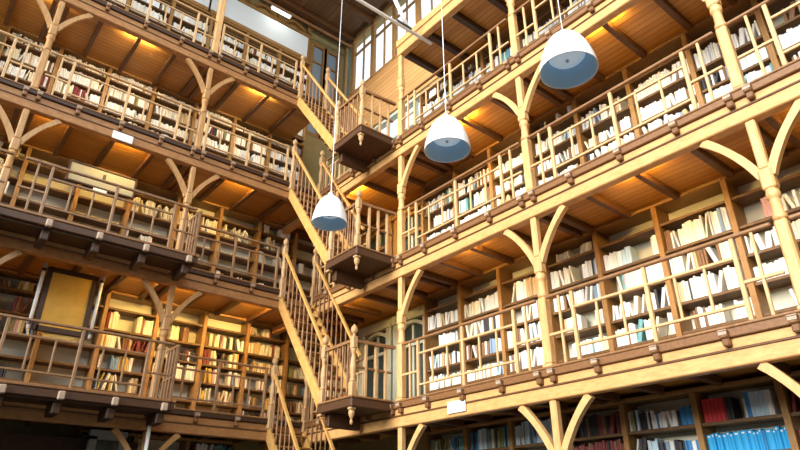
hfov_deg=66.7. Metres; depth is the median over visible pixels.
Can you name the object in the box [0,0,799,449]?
books
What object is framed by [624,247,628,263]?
book
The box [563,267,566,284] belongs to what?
book
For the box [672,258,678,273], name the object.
book
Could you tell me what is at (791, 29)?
book
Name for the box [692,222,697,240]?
book
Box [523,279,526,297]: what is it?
book
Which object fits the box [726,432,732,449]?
book
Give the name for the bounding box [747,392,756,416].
book
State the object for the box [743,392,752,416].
book
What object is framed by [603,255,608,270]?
book
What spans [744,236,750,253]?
book
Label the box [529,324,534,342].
book
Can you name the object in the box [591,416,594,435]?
book
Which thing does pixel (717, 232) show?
book
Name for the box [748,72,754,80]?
book
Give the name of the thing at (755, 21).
book
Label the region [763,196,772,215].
book
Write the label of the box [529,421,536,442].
book
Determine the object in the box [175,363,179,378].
book
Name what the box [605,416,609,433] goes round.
book
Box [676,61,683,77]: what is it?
book
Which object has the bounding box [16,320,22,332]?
book
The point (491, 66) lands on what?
balustrade
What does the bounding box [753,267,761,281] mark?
book
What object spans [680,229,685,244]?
book
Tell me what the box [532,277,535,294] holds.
book
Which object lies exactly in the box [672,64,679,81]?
book
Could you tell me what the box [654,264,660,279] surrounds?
book
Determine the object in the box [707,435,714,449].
book
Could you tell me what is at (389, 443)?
wall
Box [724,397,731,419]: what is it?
book
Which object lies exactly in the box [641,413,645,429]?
book
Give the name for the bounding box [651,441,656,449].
book
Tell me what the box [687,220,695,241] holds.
book
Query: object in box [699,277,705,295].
book
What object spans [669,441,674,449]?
book
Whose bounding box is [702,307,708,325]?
book
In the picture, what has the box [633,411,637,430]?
book
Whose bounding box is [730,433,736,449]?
book
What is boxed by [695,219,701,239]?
book
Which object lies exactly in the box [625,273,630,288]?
book
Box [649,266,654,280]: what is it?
book
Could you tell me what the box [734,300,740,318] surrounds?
book
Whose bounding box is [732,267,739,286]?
book
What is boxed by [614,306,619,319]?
book
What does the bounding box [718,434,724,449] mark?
book
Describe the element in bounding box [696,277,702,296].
book
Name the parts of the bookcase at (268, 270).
panel, shelf, shelf, shelf, shelf, cornice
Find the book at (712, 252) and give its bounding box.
[705,247,718,261]
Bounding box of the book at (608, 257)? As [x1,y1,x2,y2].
[607,255,611,269]
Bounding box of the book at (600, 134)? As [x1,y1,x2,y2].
[598,132,602,141]
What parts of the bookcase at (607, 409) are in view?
cornice, shelf, panel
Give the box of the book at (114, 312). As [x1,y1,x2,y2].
[110,311,116,328]
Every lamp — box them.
[271,5,291,18]
[311,8,346,230]
[424,0,470,162]
[540,0,598,88]
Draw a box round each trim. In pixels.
[208,0,311,61]
[274,0,393,42]
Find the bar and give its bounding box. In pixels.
[356,0,431,44]
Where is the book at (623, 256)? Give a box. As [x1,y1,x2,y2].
[621,250,626,264]
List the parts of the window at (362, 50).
pane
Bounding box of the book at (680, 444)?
[678,441,683,449]
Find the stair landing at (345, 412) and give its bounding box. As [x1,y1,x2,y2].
[317,324,395,430]
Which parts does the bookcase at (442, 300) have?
shelf, cornice, shelf, shelf, shelf, shelf, panel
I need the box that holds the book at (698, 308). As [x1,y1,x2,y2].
[697,307,703,327]
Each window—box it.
[306,41,326,138]
[320,49,340,140]
[342,43,352,101]
[351,23,372,94]
[371,3,393,76]
[373,110,397,139]
[394,0,416,58]
[405,89,424,130]
[417,0,442,22]
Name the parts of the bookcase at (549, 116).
cornice, shelf, shelf, shelf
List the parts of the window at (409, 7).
pane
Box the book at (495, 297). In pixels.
[494,292,496,307]
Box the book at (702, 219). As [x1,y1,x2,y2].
[699,215,705,237]
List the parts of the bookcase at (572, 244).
shelf, cornice, shelf, shelf, shelf, shelf, panel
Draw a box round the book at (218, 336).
[216,335,219,346]
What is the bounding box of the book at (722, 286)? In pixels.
[718,270,727,291]
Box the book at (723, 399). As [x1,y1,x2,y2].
[721,397,728,419]
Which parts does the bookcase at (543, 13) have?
cornice, shelf, shelf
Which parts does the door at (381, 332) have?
pane, sash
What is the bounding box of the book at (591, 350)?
[588,339,593,353]
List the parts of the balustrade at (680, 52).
rail, rail, rail, handrail, rail, rail, rail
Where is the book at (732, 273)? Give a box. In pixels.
[730,268,736,287]
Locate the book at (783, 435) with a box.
[780,429,788,448]
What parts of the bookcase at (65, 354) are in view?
shelf, shelf, shelf, shelf, cornice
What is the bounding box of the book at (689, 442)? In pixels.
[687,440,692,449]
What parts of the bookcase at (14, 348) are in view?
shelf, shelf, shelf, shelf, shelf, cornice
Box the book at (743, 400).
[742,398,748,417]
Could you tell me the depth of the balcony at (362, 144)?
11.94 m
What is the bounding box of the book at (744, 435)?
[740,430,751,449]
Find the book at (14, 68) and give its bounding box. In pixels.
[10,66,16,74]
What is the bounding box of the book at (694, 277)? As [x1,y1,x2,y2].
[693,276,699,297]
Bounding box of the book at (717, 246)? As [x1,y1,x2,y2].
[715,244,721,260]
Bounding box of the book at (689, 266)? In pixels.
[686,253,692,270]
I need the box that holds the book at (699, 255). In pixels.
[697,250,702,265]
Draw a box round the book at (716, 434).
[715,433,721,449]
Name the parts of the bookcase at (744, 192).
cornice, shelf, panel, shelf, shelf, shelf, shelf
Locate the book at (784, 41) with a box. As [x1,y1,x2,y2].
[781,34,787,47]
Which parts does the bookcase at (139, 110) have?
shelf, shelf, shelf, cornice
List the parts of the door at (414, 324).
sash, pane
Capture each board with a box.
[26,262,104,338]
[64,159,137,199]
[186,0,209,10]
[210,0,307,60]
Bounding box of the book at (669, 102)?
[666,95,672,106]
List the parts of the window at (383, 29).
pane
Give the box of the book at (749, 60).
[746,55,753,66]
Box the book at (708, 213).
[707,212,714,234]
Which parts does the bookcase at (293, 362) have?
shelf, shelf, shelf, shelf, shelf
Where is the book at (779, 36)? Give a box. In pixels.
[778,35,784,48]
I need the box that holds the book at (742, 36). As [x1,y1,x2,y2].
[739,28,747,45]
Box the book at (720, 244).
[718,243,725,259]
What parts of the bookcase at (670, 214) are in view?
cornice, shelf, shelf, shelf, panel, shelf, shelf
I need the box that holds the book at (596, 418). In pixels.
[595,415,599,435]
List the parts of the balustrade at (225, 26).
rail, rail, handrail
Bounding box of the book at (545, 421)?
[544,420,548,432]
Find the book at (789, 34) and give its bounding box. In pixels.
[786,29,794,44]
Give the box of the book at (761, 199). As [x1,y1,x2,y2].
[760,198,768,217]
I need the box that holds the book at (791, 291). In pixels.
[789,289,798,305]
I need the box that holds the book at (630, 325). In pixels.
[628,323,636,343]
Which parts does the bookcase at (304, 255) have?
cornice, shelf, panel, shelf, shelf, shelf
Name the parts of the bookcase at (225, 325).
shelf, shelf, shelf, shelf, shelf, cornice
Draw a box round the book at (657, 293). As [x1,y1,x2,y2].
[654,289,661,308]
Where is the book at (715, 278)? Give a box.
[711,273,718,292]
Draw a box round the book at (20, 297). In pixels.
[14,296,21,311]
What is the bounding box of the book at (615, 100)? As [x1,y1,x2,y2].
[614,98,619,111]
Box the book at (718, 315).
[715,305,722,323]
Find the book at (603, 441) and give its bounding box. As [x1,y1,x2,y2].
[602,440,606,449]
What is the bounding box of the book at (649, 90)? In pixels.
[645,79,651,94]
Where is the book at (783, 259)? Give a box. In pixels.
[782,257,788,273]
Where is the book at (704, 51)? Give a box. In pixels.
[702,50,708,63]
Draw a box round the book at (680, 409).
[679,408,685,424]
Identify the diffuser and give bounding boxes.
[322,216,336,218]
[434,138,460,146]
[549,52,584,68]
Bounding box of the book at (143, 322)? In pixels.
[140,319,144,333]
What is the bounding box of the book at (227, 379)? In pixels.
[223,372,231,385]
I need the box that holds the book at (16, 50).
[12,49,18,58]
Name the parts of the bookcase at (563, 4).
shelf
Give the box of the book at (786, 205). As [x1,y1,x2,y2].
[781,195,790,210]
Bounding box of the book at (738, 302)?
[736,301,743,317]
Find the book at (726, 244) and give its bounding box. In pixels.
[724,241,731,257]
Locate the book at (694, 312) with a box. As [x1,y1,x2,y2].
[692,311,698,328]
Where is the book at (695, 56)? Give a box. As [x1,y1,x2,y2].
[693,54,699,68]
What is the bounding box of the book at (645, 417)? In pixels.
[644,414,648,429]
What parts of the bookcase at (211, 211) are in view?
shelf, panel, shelf, shelf, cornice, shelf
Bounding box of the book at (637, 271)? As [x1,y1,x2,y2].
[636,270,641,284]
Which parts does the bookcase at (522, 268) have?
cornice, shelf, shelf, shelf, panel, shelf, shelf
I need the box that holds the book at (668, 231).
[667,230,672,248]
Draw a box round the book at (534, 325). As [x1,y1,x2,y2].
[532,323,538,340]
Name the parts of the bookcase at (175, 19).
shelf, shelf, shelf, cornice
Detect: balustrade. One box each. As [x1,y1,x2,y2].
[0,30,41,81]
[0,148,13,182]
[0,313,174,397]
[17,156,197,249]
[45,51,199,142]
[114,0,216,45]
[160,345,180,399]
[172,353,268,416]
[185,211,202,253]
[189,222,279,287]
[202,114,289,179]
[219,24,297,88]
[318,232,366,293]
[324,155,350,188]
[401,18,508,129]
[401,142,522,249]
[401,300,539,397]
[513,0,583,45]
[527,32,723,182]
[545,222,784,361]
[727,0,799,74]
[788,212,799,219]
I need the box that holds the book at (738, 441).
[733,431,743,449]
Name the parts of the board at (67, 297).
panel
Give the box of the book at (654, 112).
[651,102,656,115]
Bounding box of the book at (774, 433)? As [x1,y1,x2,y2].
[772,429,779,448]
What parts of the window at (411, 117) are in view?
pane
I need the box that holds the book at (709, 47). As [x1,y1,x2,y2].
[708,45,714,60]
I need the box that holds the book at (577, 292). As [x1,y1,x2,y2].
[576,291,579,303]
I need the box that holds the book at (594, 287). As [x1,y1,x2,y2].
[593,285,597,297]
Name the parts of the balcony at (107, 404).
rail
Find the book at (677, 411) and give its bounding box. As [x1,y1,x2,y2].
[676,410,681,425]
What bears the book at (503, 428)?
on the bookcase at (499, 423)
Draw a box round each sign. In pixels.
[93,187,106,194]
[112,130,133,143]
[447,400,465,413]
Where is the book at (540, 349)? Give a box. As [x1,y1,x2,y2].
[539,348,542,364]
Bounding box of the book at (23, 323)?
[19,320,25,332]
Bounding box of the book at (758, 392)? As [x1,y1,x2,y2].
[757,391,765,415]
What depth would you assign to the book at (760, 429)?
6.77 m
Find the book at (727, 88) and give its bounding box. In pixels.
[724,84,730,92]
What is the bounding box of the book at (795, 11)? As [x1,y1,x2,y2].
[789,1,799,19]
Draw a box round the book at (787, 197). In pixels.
[783,193,795,208]
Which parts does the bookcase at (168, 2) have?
shelf, shelf, shelf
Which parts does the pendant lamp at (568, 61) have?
lamp shade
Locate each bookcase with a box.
[0,24,62,92]
[0,135,30,205]
[0,267,45,381]
[12,146,84,220]
[27,287,109,389]
[48,46,111,111]
[70,163,130,234]
[73,429,136,442]
[88,290,160,395]
[100,66,155,128]
[105,0,128,10]
[123,179,180,247]
[127,0,174,29]
[135,434,188,449]
[144,301,207,408]
[147,85,197,144]
[169,0,213,47]
[171,193,222,271]
[187,438,235,449]
[190,102,235,158]
[193,311,249,414]
[208,15,247,64]
[213,206,260,281]
[230,117,270,172]
[240,320,288,418]
[244,32,280,79]
[254,219,296,291]
[267,132,304,184]
[277,49,310,142]
[283,336,321,420]
[294,233,328,295]
[310,358,363,419]
[420,72,449,119]
[421,170,454,242]
[423,285,462,393]
[426,427,464,449]
[451,48,482,97]
[453,147,492,224]
[458,266,504,383]
[464,418,510,449]
[480,26,511,75]
[488,128,525,207]
[497,255,545,375]
[509,411,550,449]
[517,0,559,49]
[528,100,582,186]
[545,231,611,363]
[557,0,584,21]
[561,401,626,449]
[573,67,637,163]
[593,205,678,350]
[620,388,702,449]
[623,32,701,136]
[652,177,758,335]
[682,0,776,104]
[690,375,794,449]
[721,147,799,317]
[753,0,799,67]
[777,370,799,449]
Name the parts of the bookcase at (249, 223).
shelf, panel, shelf, shelf, shelf, cornice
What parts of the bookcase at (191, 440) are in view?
cornice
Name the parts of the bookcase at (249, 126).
shelf, shelf, shelf, cornice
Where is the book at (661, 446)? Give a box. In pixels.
[658,443,664,449]
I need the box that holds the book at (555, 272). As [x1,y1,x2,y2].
[554,271,558,287]
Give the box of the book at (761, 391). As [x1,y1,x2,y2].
[760,390,769,414]
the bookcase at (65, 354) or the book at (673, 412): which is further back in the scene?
the bookcase at (65, 354)
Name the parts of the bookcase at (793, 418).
cornice, shelf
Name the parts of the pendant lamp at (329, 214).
lamp shade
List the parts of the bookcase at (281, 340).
shelf, panel, shelf, cornice, shelf, shelf, shelf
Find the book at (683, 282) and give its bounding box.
[682,281,688,300]
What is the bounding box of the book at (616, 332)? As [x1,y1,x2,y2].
[615,331,619,346]
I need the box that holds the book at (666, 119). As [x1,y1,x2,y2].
[664,114,668,123]
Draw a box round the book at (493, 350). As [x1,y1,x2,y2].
[492,338,494,352]
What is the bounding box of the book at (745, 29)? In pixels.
[744,28,750,41]
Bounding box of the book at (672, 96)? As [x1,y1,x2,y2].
[669,93,676,104]
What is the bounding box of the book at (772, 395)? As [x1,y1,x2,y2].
[767,389,781,413]
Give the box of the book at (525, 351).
[524,350,526,367]
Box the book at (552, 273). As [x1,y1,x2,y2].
[550,272,554,288]
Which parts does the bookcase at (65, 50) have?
shelf, shelf, shelf, cornice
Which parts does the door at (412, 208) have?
sash, pane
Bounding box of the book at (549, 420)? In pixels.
[548,419,552,438]
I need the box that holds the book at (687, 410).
[684,406,692,424]
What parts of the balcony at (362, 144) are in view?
rail, handrail, rail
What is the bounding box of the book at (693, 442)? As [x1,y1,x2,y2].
[692,441,696,449]
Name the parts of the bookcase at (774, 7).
shelf, panel, shelf, shelf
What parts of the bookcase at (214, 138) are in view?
shelf, shelf, shelf, cornice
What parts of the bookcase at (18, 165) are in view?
shelf, shelf, shelf, panel, cornice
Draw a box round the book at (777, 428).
[774,426,784,448]
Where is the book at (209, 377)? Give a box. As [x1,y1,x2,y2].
[207,368,211,382]
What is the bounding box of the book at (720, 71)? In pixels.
[719,69,724,80]
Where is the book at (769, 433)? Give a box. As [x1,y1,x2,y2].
[765,429,776,449]
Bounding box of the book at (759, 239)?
[754,233,765,249]
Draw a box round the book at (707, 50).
[705,47,711,61]
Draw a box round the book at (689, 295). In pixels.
[685,281,691,299]
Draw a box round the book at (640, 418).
[639,414,643,429]
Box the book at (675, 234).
[672,231,680,246]
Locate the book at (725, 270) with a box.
[723,267,732,289]
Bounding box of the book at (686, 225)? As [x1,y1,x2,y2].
[685,222,691,242]
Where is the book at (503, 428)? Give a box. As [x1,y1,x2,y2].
[503,428,505,446]
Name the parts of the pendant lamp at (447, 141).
lamp shade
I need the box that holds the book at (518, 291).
[517,281,519,299]
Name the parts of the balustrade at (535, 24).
handrail, rail, rail, rail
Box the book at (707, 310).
[705,308,711,325]
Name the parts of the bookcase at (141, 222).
shelf, shelf, panel, shelf, cornice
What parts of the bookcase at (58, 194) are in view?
shelf, shelf, shelf, cornice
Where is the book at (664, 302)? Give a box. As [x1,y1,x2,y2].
[661,287,668,307]
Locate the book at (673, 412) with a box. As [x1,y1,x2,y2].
[671,410,678,425]
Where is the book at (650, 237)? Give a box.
[650,237,654,254]
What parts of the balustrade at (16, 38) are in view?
handrail, rail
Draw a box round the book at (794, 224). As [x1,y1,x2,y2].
[792,221,799,238]
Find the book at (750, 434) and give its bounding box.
[747,429,757,449]
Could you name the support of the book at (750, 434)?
on the bookcase at (735, 389)
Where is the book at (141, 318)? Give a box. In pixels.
[137,317,142,333]
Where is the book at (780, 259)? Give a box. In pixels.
[779,258,785,274]
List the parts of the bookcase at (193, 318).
shelf, shelf, shelf, shelf, shelf, cornice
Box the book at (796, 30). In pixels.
[793,27,799,41]
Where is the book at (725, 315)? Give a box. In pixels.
[719,304,730,321]
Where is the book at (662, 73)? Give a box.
[660,71,666,86]
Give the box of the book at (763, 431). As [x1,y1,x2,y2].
[762,430,769,449]
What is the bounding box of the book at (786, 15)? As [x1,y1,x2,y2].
[781,8,788,21]
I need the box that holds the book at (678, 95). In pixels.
[676,90,680,101]
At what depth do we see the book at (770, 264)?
7.19 m
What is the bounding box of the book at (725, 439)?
[722,434,729,449]
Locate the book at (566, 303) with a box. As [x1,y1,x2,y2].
[563,295,569,308]
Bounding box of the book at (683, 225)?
[682,224,688,243]
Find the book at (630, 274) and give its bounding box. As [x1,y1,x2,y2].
[629,272,634,286]
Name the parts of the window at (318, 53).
pane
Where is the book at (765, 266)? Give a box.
[763,263,769,278]
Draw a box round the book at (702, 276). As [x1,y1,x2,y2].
[701,273,707,295]
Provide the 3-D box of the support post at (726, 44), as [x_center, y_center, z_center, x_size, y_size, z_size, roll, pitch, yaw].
[3.756,-2.398,7.154,0.150,2.166,1.109,20,-33,-35]
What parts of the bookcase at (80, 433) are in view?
panel, cornice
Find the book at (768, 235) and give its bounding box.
[765,231,774,247]
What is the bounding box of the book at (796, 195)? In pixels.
[791,189,799,206]
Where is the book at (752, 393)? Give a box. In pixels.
[751,392,759,415]
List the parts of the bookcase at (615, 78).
cornice, shelf, shelf, shelf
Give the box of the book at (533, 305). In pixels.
[532,304,535,318]
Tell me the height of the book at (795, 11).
0.282 m
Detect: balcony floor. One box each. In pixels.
[0,0,322,138]
[0,76,315,223]
[0,230,310,323]
[0,401,302,443]
[259,309,799,449]
[271,57,799,338]
[281,0,736,238]
[396,0,542,77]
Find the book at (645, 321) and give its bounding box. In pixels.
[643,320,649,339]
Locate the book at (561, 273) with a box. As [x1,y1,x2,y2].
[558,270,564,284]
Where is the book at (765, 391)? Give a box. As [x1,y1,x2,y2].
[764,390,772,414]
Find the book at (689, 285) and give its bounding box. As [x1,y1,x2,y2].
[687,280,692,298]
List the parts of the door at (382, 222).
pane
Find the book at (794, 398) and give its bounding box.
[791,391,799,411]
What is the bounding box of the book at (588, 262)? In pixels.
[587,261,591,276]
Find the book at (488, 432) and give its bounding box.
[487,430,490,448]
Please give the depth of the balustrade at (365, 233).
12.69 m
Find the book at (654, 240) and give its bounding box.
[651,235,658,253]
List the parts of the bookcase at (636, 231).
cornice, shelf, shelf, shelf, panel, shelf, shelf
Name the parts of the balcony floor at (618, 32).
beam moulding, rail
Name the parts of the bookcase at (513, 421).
shelf, cornice, panel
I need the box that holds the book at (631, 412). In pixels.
[629,411,635,430]
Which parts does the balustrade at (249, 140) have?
rail, rail, handrail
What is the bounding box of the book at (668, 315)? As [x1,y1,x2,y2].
[667,313,672,334]
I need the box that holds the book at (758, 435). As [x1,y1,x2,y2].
[756,431,762,449]
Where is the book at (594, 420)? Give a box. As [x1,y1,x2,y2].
[593,414,597,435]
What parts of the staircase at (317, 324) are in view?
handrail, handrail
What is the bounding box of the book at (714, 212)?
[713,211,721,232]
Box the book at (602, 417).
[601,416,606,434]
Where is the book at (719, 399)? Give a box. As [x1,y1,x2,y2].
[717,397,725,420]
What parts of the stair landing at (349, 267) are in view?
rail, handrail, rail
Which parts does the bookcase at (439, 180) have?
cornice, shelf, shelf, shelf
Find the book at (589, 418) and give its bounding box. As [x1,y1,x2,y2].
[588,417,592,435]
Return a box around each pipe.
[144,425,151,449]
[263,0,353,48]
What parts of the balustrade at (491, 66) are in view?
rail, rail, rail, rail, rail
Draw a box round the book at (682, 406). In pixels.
[682,406,687,424]
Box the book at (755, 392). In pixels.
[754,391,762,415]
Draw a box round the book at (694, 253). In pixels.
[693,252,698,267]
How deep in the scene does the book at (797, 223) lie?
7.11 m
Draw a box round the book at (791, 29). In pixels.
[790,28,796,42]
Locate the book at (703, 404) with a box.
[701,400,708,422]
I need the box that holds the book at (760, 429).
[758,428,765,449]
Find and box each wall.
[0,0,344,449]
[324,4,796,449]
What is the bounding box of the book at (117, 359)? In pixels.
[114,357,119,369]
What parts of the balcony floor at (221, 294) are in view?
beam moulding, rail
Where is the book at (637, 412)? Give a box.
[635,410,643,430]
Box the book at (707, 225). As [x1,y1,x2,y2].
[705,213,711,236]
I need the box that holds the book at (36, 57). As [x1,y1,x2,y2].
[32,56,38,65]
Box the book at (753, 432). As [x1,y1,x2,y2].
[752,431,760,449]
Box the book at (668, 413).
[665,411,673,426]
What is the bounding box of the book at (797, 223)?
[795,220,799,235]
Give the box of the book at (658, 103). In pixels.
[657,101,661,111]
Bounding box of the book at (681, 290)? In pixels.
[678,282,685,301]
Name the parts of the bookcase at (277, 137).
shelf, shelf, shelf, cornice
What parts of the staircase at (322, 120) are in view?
handrail, handrail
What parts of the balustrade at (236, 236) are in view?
handrail, rail, rail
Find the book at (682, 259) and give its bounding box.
[678,255,686,271]
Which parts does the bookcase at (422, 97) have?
cornice, shelf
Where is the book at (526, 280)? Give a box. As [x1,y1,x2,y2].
[525,278,529,296]
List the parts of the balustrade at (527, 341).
rail, rail, rail, handrail, rail, rail, rail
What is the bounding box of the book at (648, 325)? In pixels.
[647,320,651,338]
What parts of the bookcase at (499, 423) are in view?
cornice, shelf, panel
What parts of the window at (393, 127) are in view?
pane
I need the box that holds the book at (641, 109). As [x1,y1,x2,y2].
[640,107,644,120]
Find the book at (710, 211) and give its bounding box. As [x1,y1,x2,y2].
[709,211,716,233]
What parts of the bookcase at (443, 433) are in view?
cornice, panel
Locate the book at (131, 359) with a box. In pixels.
[128,358,133,371]
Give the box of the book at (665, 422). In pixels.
[660,411,670,427]
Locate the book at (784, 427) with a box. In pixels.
[783,426,790,447]
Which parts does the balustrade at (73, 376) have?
rail, rail, handrail, rail, rail, rail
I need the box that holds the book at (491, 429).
[491,429,493,447]
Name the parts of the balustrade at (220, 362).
rail, rail, handrail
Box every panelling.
[0,432,137,449]
[343,56,438,128]
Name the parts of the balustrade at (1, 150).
handrail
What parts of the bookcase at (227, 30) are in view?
shelf, shelf, shelf, cornice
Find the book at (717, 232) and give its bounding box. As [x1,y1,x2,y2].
[711,212,718,233]
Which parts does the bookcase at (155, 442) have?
panel, cornice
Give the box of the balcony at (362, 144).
[332,79,395,172]
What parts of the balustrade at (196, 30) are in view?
rail, rail, rail, handrail, rail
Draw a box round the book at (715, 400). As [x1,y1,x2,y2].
[713,398,721,420]
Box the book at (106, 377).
[99,373,110,389]
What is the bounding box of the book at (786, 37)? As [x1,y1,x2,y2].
[784,33,790,46]
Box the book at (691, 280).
[689,278,697,298]
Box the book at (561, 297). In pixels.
[560,296,563,309]
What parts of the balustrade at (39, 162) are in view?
rail, rail, rail, handrail, rail, rail, rail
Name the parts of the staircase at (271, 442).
handrail, handrail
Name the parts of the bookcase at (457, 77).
cornice, shelf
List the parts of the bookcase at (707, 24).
cornice, shelf, shelf, shelf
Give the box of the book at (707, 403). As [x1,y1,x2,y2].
[705,399,713,421]
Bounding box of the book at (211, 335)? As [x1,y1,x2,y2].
[209,333,212,345]
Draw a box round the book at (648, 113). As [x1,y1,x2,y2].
[645,105,650,118]
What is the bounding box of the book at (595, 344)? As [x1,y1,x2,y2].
[593,337,598,351]
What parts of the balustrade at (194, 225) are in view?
handrail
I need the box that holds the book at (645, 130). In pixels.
[642,127,648,133]
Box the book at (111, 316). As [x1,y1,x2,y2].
[108,312,112,327]
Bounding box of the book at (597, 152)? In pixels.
[595,149,601,156]
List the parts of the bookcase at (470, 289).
cornice, shelf, shelf, shelf, shelf, shelf, panel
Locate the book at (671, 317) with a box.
[669,313,675,333]
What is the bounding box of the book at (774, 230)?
[772,227,779,244]
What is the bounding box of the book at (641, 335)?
[638,319,646,341]
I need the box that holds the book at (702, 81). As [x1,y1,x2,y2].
[701,79,705,89]
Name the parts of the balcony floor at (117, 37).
beam moulding, rail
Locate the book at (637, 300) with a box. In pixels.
[634,296,641,314]
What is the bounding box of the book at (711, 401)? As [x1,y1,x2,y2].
[709,399,717,421]
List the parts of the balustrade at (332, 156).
rail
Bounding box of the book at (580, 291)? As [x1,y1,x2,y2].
[578,290,582,302]
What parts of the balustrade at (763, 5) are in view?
handrail, rail, rail, rail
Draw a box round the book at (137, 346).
[133,341,140,351]
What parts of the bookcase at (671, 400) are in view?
cornice, shelf, panel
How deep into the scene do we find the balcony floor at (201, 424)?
10.22 m
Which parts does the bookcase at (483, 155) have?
cornice, shelf, shelf, shelf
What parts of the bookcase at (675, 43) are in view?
cornice, shelf, shelf, shelf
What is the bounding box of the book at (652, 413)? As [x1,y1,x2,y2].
[650,411,659,428]
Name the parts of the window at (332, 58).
pane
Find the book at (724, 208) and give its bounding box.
[723,207,731,229]
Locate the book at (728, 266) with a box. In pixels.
[727,265,734,287]
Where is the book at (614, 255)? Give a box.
[613,252,617,267]
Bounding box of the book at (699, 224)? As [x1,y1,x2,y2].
[697,219,703,238]
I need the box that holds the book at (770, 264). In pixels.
[768,262,775,277]
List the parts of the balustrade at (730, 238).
rail, rail, rail, handrail, rail, rail, rail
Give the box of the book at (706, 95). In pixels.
[705,94,709,102]
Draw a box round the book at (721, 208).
[720,207,728,230]
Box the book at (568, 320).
[566,318,571,332]
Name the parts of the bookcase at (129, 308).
shelf, shelf, shelf, shelf, shelf, cornice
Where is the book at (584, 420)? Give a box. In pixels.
[582,418,587,436]
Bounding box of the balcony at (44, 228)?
[0,203,198,280]
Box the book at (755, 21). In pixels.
[754,20,761,35]
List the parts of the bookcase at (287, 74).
shelf, shelf, shelf, cornice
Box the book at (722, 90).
[719,86,725,95]
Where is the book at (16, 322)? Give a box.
[12,319,18,331]
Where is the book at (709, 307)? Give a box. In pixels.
[708,306,715,324]
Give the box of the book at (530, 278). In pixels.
[529,277,532,295]
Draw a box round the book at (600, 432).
[597,415,601,434]
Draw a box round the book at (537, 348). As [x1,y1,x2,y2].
[536,347,540,365]
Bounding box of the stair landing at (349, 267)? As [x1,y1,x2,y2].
[325,189,395,289]
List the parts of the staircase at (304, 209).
handrail, handrail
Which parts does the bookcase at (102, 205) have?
shelf, panel, shelf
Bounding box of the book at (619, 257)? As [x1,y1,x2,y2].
[616,251,622,266]
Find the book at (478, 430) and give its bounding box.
[478,430,480,449]
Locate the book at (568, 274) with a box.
[565,268,572,283]
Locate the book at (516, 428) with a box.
[515,426,518,444]
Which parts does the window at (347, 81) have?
pane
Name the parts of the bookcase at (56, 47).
panel, shelf, shelf, shelf, cornice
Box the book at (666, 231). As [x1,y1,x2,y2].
[666,231,670,249]
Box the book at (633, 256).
[627,246,638,262]
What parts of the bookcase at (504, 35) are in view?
cornice, shelf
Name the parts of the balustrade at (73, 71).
rail, rail, rail, handrail, rail, rail, rail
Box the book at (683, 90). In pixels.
[680,87,687,99]
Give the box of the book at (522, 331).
[520,328,524,344]
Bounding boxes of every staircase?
[266,356,334,449]
[278,238,361,405]
[288,139,364,263]
[297,55,367,151]
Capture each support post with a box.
[0,105,61,201]
[0,250,21,264]
[30,0,93,89]
[110,428,180,449]
[141,279,201,397]
[165,158,219,250]
[185,58,234,148]
[210,0,226,52]
[396,145,420,255]
[396,269,423,400]
[397,55,404,134]
[398,423,426,449]
[492,62,540,192]
[503,205,567,366]
[505,0,519,55]
[518,394,594,449]
[699,98,799,308]
[701,0,745,90]
[757,362,799,396]
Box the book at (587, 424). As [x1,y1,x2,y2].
[585,418,589,436]
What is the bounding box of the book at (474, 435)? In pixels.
[472,431,476,449]
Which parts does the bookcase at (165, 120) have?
shelf, shelf, shelf, cornice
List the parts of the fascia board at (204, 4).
panel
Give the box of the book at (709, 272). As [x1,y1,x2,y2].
[708,271,715,293]
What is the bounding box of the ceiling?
[260,0,389,45]
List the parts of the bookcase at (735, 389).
cornice, shelf, panel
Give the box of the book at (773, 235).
[771,230,777,245]
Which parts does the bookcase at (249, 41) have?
shelf, shelf, shelf, cornice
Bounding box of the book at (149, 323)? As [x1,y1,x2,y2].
[146,321,151,334]
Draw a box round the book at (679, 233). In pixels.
[678,229,682,245]
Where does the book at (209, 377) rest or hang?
on the bookcase at (225, 325)
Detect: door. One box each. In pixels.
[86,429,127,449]
[358,318,392,401]
[362,215,393,255]
[391,306,424,400]
[392,201,421,256]
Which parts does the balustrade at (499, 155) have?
rail, rail, rail, handrail, rail, rail, rail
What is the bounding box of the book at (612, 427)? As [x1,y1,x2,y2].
[609,415,616,433]
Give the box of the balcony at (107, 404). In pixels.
[0,379,175,426]
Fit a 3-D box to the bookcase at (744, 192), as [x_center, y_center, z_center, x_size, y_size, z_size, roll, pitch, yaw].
[4.639,0.310,7.164,0.380,2.360,0.987,20,-33,-35]
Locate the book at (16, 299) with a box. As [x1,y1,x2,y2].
[11,297,17,310]
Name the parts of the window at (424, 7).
pane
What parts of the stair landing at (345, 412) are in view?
rail, handrail, rail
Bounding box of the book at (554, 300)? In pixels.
[553,298,557,311]
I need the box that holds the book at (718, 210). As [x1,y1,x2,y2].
[716,208,725,231]
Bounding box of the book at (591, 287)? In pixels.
[590,286,594,299]
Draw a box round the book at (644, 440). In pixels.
[642,437,653,449]
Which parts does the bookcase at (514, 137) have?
cornice, shelf, shelf, shelf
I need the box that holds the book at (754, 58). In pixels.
[750,52,757,63]
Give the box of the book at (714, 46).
[713,43,718,57]
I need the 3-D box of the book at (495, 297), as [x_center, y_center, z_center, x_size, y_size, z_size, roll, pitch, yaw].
[1.746,1.347,10.619,0.226,0.303,0.062,20,-33,-35]
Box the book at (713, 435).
[711,434,717,449]
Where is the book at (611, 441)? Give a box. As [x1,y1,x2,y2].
[609,440,613,449]
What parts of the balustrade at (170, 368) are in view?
handrail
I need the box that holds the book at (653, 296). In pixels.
[652,293,656,308]
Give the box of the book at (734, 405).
[727,397,742,418]
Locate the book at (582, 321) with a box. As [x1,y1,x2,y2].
[578,315,587,329]
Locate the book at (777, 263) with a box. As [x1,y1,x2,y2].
[774,260,781,275]
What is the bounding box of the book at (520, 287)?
[519,281,522,299]

